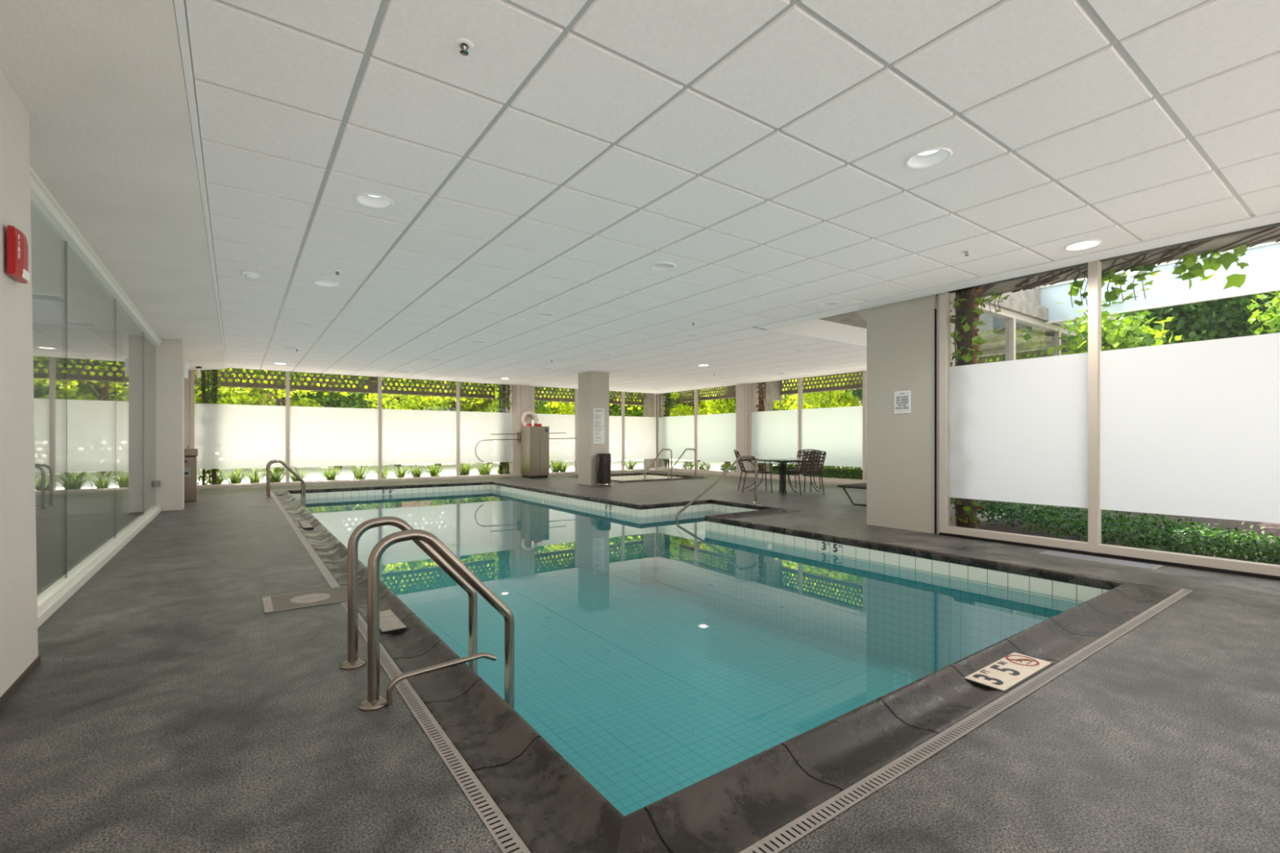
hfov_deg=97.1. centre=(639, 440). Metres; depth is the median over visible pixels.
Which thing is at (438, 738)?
drain grate
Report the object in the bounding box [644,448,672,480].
handrail
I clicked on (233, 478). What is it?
clump
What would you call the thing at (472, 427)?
window
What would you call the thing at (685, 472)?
curb
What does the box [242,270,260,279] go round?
smoke detector
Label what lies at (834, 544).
depth marker
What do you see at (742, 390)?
wall pier
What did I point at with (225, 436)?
window
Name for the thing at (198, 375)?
ceiling sensor
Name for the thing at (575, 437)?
hook
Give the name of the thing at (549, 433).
pole
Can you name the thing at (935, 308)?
trim
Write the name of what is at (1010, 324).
window
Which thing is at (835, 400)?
tree
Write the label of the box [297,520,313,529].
inlay
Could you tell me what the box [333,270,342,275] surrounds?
sprinkler
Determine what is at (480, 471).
clump
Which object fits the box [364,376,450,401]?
vine
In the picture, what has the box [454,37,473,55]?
sprinkler
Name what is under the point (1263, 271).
glass canopy
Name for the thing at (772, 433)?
window
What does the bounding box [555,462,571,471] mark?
clump
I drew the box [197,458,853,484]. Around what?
ground
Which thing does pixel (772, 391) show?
pier
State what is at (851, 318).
ceiling
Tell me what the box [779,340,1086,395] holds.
screen
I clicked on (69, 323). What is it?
ceiling vent
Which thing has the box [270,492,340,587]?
drain grate
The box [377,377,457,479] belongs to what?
window
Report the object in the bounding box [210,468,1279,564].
bed
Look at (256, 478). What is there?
clump
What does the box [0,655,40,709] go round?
baseboard
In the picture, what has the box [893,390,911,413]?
wall sign
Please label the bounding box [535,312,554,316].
ceiling light
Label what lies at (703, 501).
coping
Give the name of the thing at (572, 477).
coping
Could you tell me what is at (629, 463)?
clump
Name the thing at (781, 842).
drain grate
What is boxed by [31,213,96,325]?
glass panel
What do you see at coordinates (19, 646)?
wall
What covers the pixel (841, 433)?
window
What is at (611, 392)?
tree
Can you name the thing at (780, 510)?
trim
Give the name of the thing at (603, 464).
waste bin
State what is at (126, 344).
window
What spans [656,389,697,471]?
window
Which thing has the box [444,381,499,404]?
tree
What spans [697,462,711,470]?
shrub
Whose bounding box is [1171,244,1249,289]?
vine
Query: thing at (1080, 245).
ceiling light
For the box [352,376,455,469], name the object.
tree
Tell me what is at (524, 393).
wall pier
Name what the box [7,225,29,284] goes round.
fire alarm
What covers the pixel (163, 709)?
floor
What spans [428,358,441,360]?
ceiling light
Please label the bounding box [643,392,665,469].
pier
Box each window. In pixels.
[30,166,161,627]
[190,370,285,486]
[285,371,378,483]
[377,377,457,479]
[456,381,515,476]
[533,386,576,473]
[574,388,622,472]
[621,391,660,470]
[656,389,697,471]
[696,413,736,475]
[748,377,803,479]
[800,370,866,483]
[935,260,1101,552]
[946,222,1279,576]
[973,302,1013,520]
[974,340,1077,356]
[1004,312,1059,513]
[1051,326,1087,509]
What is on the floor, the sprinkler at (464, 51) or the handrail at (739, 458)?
the handrail at (739, 458)
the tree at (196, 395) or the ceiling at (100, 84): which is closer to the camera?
the ceiling at (100, 84)
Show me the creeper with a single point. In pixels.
(1189, 246)
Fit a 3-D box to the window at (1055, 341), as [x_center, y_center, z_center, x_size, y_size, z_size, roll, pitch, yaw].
[6.949,-0.345,9.023,1.670,2.750,0.100,0,0,-36]
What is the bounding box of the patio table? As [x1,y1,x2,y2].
[757,457,808,493]
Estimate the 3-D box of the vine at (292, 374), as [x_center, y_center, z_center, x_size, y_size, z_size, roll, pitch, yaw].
[-8.030,-1.580,14.636,2.514,1.001,0.770,0,0,-36]
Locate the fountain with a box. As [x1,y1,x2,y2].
[184,445,198,502]
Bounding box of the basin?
[184,448,198,456]
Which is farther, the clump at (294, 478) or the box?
the box
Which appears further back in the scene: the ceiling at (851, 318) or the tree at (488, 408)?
the tree at (488, 408)
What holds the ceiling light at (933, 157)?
attached to the ceiling at (757, 149)
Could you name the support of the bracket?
attached to the wall pier at (524, 393)
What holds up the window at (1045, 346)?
in the wall at (1012, 304)
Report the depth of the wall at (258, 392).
30.06 m
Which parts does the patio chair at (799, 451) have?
seat frame, frame, backrest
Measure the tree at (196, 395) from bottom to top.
5.126 m
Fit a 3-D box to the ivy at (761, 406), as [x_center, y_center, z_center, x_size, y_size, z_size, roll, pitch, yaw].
[3.395,-0.374,15.821,0.248,2.853,0.323,0,0,-36]
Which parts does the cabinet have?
door, door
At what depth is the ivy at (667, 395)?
19.18 m
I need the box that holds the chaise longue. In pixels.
[836,482,866,506]
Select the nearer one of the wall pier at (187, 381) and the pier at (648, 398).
the wall pier at (187, 381)
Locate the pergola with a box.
[974,225,1279,351]
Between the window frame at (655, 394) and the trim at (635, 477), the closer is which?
the trim at (635, 477)
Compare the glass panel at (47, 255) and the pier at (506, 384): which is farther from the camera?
the pier at (506, 384)
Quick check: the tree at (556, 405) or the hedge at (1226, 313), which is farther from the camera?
the tree at (556, 405)
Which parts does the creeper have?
stem, stem, stem, stem, stem, stem, stem, stem, stem, stem, stem, stem, stem, stem, stem, stem, stem, stem, stem, stem, stem, stem, stem, stem, stem, stem, stem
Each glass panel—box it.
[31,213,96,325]
[32,323,97,516]
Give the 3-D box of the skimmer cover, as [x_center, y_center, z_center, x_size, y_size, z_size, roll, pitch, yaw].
[-2.156,1.026,3.671,0.480,0.008,0.412,0,0,-36]
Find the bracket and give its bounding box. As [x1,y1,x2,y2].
[516,431,520,440]
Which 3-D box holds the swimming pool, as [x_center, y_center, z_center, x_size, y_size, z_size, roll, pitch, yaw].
[-1.214,1.812,8.007,5.665,1.235,11.960,0,0,-36]
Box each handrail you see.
[339,516,514,711]
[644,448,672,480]
[667,448,696,479]
[675,455,759,551]
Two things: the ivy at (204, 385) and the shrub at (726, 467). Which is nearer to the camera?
the ivy at (204, 385)
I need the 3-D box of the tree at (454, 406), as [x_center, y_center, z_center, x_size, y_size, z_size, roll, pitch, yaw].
[-8.396,-1.792,24.270,4.104,5.865,4.183,0,0,27]
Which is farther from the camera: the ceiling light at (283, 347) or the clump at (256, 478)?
the clump at (256, 478)
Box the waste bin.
[596,453,611,485]
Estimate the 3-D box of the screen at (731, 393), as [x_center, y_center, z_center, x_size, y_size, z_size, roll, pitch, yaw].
[2.521,-1.635,18.702,0.150,0.530,3.700,0,0,-36]
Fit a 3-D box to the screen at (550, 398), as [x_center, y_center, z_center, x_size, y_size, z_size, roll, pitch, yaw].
[-1.716,-1.590,19.171,4.900,0.620,0.150,0,0,-36]
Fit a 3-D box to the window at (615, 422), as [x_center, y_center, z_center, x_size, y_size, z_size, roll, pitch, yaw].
[-1.295,-0.345,18.040,1.740,2.750,0.100,0,0,-36]
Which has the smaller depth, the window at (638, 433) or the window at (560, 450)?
the window at (560, 450)
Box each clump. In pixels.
[198,468,238,484]
[216,468,257,484]
[235,467,284,483]
[253,466,300,482]
[284,466,315,481]
[310,466,345,480]
[328,465,376,479]
[361,464,394,478]
[386,464,415,477]
[400,463,427,477]
[417,463,447,476]
[447,462,480,475]
[469,462,497,475]
[474,463,493,475]
[550,460,573,472]
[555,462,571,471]
[617,458,645,469]
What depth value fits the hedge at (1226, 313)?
10.87 m
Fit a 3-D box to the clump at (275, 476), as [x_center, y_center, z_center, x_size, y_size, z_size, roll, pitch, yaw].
[-8.555,0.755,13.257,1.388,0.610,1.165,0,0,32]
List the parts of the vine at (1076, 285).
stem, stem, stem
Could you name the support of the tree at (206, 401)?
on the ground
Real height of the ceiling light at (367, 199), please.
0.083 m
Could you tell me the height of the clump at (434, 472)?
0.565 m
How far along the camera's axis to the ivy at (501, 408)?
16.29 m
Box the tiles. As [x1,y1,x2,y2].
[291,484,1109,603]
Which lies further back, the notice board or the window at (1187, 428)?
the notice board
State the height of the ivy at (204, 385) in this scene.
2.896 m
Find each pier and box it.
[184,370,190,448]
[501,384,509,474]
[509,384,533,474]
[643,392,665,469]
[736,382,759,475]
[760,379,789,474]
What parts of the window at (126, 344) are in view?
pane, pane, pane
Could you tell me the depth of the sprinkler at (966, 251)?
4.77 m
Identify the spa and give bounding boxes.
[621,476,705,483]
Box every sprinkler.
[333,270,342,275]
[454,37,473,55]
[961,249,971,256]
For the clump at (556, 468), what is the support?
on the bed
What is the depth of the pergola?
5.77 m
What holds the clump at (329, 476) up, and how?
on the bed
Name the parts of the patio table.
leg, leg, leg, leg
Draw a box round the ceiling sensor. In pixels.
[195,366,201,377]
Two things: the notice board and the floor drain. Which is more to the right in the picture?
the floor drain
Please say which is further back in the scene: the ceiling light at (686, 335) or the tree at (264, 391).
the tree at (264, 391)
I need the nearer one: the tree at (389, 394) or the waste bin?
the waste bin
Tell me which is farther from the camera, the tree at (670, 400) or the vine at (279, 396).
the tree at (670, 400)
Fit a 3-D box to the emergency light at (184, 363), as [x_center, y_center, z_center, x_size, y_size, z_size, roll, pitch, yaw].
[-6.900,-1.070,8.589,0.050,0.240,0.200,0,0,-36]
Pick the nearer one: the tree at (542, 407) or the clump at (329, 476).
the clump at (329, 476)
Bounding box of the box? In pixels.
[526,422,541,426]
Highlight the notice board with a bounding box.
[593,408,604,443]
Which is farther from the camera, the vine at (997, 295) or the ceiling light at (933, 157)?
the vine at (997, 295)
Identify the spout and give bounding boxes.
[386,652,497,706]
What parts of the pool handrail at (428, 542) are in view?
rail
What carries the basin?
in the fountain
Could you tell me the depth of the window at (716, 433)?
16.98 m
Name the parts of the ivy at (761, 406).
stem, stem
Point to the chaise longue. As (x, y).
(856, 486)
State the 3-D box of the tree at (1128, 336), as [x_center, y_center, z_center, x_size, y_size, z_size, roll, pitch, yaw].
[6.321,-1.395,7.645,2.984,1.015,1.126,0,0,-36]
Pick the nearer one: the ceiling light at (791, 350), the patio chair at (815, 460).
the ceiling light at (791, 350)
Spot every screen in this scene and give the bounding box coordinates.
[194,368,494,398]
[534,386,643,405]
[679,385,736,402]
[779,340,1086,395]
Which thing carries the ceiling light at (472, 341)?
attached to the ceiling at (757, 149)
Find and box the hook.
[475,437,576,462]
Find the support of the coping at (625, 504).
on the floor
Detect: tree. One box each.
[194,369,249,471]
[194,371,208,403]
[206,368,343,472]
[253,371,306,406]
[282,375,386,468]
[350,394,400,408]
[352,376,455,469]
[400,382,479,466]
[448,382,499,466]
[485,387,569,414]
[536,389,609,414]
[563,391,643,462]
[609,391,679,417]
[669,389,721,462]
[669,391,711,413]
[701,386,736,465]
[726,379,853,413]
[773,373,862,467]
[835,378,862,405]
[978,349,1046,362]
[1017,341,1164,358]
[1022,301,1182,355]
[1246,290,1279,334]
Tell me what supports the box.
on the cabinet
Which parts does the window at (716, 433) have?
frame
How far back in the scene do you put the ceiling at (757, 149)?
3.19 m
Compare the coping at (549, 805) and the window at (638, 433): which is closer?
the coping at (549, 805)
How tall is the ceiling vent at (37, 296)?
0.012 m
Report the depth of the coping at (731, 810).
1.85 m
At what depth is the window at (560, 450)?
17.23 m
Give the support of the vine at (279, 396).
attached to the screen at (371, 388)
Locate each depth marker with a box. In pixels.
[822,542,841,552]
[964,652,1053,692]
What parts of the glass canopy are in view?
pane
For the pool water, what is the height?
1.257 m
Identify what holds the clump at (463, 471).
on the bed
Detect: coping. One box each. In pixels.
[272,490,623,852]
[276,481,492,493]
[492,481,640,509]
[564,475,622,483]
[566,472,648,477]
[617,582,1179,852]
[640,499,711,510]
[648,472,709,478]
[704,515,1177,591]
[711,499,799,511]
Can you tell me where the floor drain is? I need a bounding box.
[1039,550,1163,569]
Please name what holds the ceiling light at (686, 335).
attached to the ceiling at (757, 149)
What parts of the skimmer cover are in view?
lid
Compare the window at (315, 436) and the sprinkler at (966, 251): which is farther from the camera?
the window at (315, 436)
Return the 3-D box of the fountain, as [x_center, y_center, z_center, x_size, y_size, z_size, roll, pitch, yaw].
[-7.668,0.556,9.595,0.270,0.949,0.290,0,0,-36]
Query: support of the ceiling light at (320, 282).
attached to the ceiling at (757, 149)
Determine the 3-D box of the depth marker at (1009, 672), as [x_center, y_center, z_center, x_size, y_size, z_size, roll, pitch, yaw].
[1.647,1.031,2.529,0.516,0.025,0.182,0,0,-36]
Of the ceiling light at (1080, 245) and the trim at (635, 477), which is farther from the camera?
the trim at (635, 477)
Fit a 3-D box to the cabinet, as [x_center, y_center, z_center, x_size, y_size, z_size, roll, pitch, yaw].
[-2.912,0.320,15.699,0.572,1.420,0.648,0,0,-36]
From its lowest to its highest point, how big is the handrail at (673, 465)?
1.120 m
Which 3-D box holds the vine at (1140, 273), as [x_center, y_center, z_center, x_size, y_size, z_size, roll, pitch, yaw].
[4.860,-1.510,5.597,0.382,0.531,0.326,0,0,16]
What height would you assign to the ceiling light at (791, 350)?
0.083 m
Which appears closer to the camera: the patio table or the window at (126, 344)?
the window at (126, 344)
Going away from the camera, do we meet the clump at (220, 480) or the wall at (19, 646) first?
the wall at (19, 646)
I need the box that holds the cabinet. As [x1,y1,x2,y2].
[520,426,549,478]
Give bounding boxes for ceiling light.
[281,346,297,349]
[293,321,313,325]
[312,280,339,287]
[353,192,394,208]
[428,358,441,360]
[470,340,485,343]
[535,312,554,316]
[600,354,612,356]
[649,262,676,271]
[683,333,699,337]
[789,349,803,351]
[817,301,839,306]
[904,146,952,168]
[1063,240,1102,250]
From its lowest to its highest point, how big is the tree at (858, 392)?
7.465 m
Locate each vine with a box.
[194,367,293,399]
[273,371,377,400]
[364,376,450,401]
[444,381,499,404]
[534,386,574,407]
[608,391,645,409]
[976,291,1008,329]
[1066,272,1127,306]
[1104,264,1160,315]
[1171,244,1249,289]
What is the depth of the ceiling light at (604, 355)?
10.66 m
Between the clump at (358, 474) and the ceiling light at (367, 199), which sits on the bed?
the clump at (358, 474)
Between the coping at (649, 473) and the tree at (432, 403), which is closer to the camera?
the coping at (649, 473)
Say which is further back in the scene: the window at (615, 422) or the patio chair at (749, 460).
the window at (615, 422)
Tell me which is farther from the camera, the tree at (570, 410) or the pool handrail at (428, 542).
the tree at (570, 410)
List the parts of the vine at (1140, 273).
stem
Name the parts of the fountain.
access panel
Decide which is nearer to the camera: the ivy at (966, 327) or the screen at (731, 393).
the ivy at (966, 327)
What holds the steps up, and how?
attached to the swimming pool
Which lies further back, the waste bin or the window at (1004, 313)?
the waste bin
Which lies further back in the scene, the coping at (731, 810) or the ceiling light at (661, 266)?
the ceiling light at (661, 266)
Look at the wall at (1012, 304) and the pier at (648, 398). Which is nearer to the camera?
the wall at (1012, 304)
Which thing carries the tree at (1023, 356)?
on the ground
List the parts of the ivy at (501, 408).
stem, stem, stem, stem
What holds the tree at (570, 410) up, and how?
on the ground
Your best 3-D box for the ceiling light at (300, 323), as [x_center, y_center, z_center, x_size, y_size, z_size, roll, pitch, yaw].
[-4.609,-1.633,7.741,0.244,0.083,0.244,0,0,-36]
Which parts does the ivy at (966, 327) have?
stem, stem, stem, stem, stem, stem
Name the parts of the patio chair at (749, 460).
backrest, frame, leg, seat frame, leg, leg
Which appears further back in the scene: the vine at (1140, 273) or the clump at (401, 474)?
the clump at (401, 474)
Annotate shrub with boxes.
[681,461,693,469]
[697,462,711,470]
[720,462,733,471]
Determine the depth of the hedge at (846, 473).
14.16 m
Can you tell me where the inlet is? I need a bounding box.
[767,543,772,550]
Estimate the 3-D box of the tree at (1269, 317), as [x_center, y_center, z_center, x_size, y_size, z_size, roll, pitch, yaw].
[11.968,-0.849,9.247,3.927,3.951,2.861,0,0,-42]
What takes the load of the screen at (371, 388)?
attached to the pergola
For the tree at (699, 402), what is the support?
on the ground
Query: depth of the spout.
2.29 m
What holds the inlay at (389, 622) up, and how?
on the coping at (549, 805)
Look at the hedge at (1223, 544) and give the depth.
5.36 m
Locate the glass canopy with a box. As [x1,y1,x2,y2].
[992,240,1279,346]
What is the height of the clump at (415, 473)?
0.542 m
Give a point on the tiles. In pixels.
(1073, 593)
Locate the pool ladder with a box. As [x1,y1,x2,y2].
[264,459,306,503]
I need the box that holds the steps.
[656,537,705,596]
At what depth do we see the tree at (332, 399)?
20.68 m
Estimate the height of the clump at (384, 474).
0.552 m
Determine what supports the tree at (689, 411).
on the ground
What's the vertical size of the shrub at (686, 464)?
0.383 m
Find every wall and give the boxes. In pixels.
[0,69,38,697]
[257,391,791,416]
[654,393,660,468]
[981,293,1078,331]
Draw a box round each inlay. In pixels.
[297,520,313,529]
[379,609,408,634]
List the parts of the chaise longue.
frame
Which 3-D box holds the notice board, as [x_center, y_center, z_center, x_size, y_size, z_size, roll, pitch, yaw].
[-0.956,-0.340,13.136,0.300,0.820,0.010,0,0,-36]
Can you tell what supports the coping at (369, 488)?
on the floor
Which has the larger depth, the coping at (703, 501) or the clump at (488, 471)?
the clump at (488, 471)
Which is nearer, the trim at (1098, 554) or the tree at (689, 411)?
the trim at (1098, 554)
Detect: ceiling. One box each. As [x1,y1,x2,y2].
[0,0,225,370]
[184,0,1279,393]
[818,311,1048,344]
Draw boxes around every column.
[155,338,184,511]
[577,371,608,485]
[854,292,956,533]
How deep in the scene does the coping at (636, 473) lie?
17.06 m
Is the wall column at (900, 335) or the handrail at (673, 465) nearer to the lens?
the wall column at (900, 335)
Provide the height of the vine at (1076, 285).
0.430 m
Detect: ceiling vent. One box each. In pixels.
[31,292,75,304]
[55,319,96,328]
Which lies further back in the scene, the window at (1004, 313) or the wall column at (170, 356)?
the wall column at (170, 356)
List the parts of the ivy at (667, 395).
stem, stem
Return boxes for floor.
[0,471,1279,852]
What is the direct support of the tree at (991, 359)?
on the ground
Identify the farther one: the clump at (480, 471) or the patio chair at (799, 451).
the clump at (480, 471)
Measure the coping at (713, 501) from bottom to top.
0.076 m
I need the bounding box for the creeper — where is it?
[975,226,1279,297]
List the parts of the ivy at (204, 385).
stem, stem, stem, stem, stem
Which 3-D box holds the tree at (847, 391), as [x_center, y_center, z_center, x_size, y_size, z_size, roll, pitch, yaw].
[5.702,-1.416,22.891,3.702,5.113,5.082,0,0,-45]
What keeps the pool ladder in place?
attached to the floor
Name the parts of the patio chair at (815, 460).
leg, leg, seat frame, leg, backrest, frame, leg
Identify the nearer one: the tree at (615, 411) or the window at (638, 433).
the window at (638, 433)
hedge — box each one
[767,463,862,479]
[952,499,1279,564]
[1115,291,1279,348]
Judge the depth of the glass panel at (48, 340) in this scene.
7.84 m
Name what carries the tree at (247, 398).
on the ground
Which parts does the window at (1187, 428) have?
frame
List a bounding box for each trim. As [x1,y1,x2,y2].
[173,0,1279,368]
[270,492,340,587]
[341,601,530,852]
[610,475,679,480]
[706,507,800,519]
[934,308,936,533]
[939,532,1279,580]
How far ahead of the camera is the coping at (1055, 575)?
4.90 m
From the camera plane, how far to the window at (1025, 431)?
5.56 m
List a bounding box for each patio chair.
[733,449,772,493]
[782,450,826,495]
[786,448,821,491]
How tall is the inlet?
0.070 m
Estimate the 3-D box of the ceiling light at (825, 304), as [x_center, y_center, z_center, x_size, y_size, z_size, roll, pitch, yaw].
[2.199,-1.633,6.608,0.244,0.083,0.244,0,0,-36]
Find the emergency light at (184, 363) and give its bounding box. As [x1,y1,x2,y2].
[182,361,187,378]
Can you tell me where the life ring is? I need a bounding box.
[520,406,537,426]
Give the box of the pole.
[490,432,565,435]
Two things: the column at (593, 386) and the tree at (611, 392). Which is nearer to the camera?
the column at (593, 386)
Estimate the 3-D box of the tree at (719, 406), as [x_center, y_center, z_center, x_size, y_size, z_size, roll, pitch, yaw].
[3.839,-1.553,24.245,3.577,5.382,4.638,0,0,34]
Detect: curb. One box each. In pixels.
[197,469,656,488]
[656,469,854,484]
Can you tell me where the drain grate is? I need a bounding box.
[739,589,1192,852]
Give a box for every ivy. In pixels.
[195,368,222,484]
[496,384,511,474]
[662,392,671,467]
[755,382,766,471]
[950,294,986,528]
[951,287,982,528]
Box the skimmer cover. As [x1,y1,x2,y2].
[262,586,347,613]
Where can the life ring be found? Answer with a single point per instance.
(525, 414)
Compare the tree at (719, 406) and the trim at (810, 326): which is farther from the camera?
the tree at (719, 406)

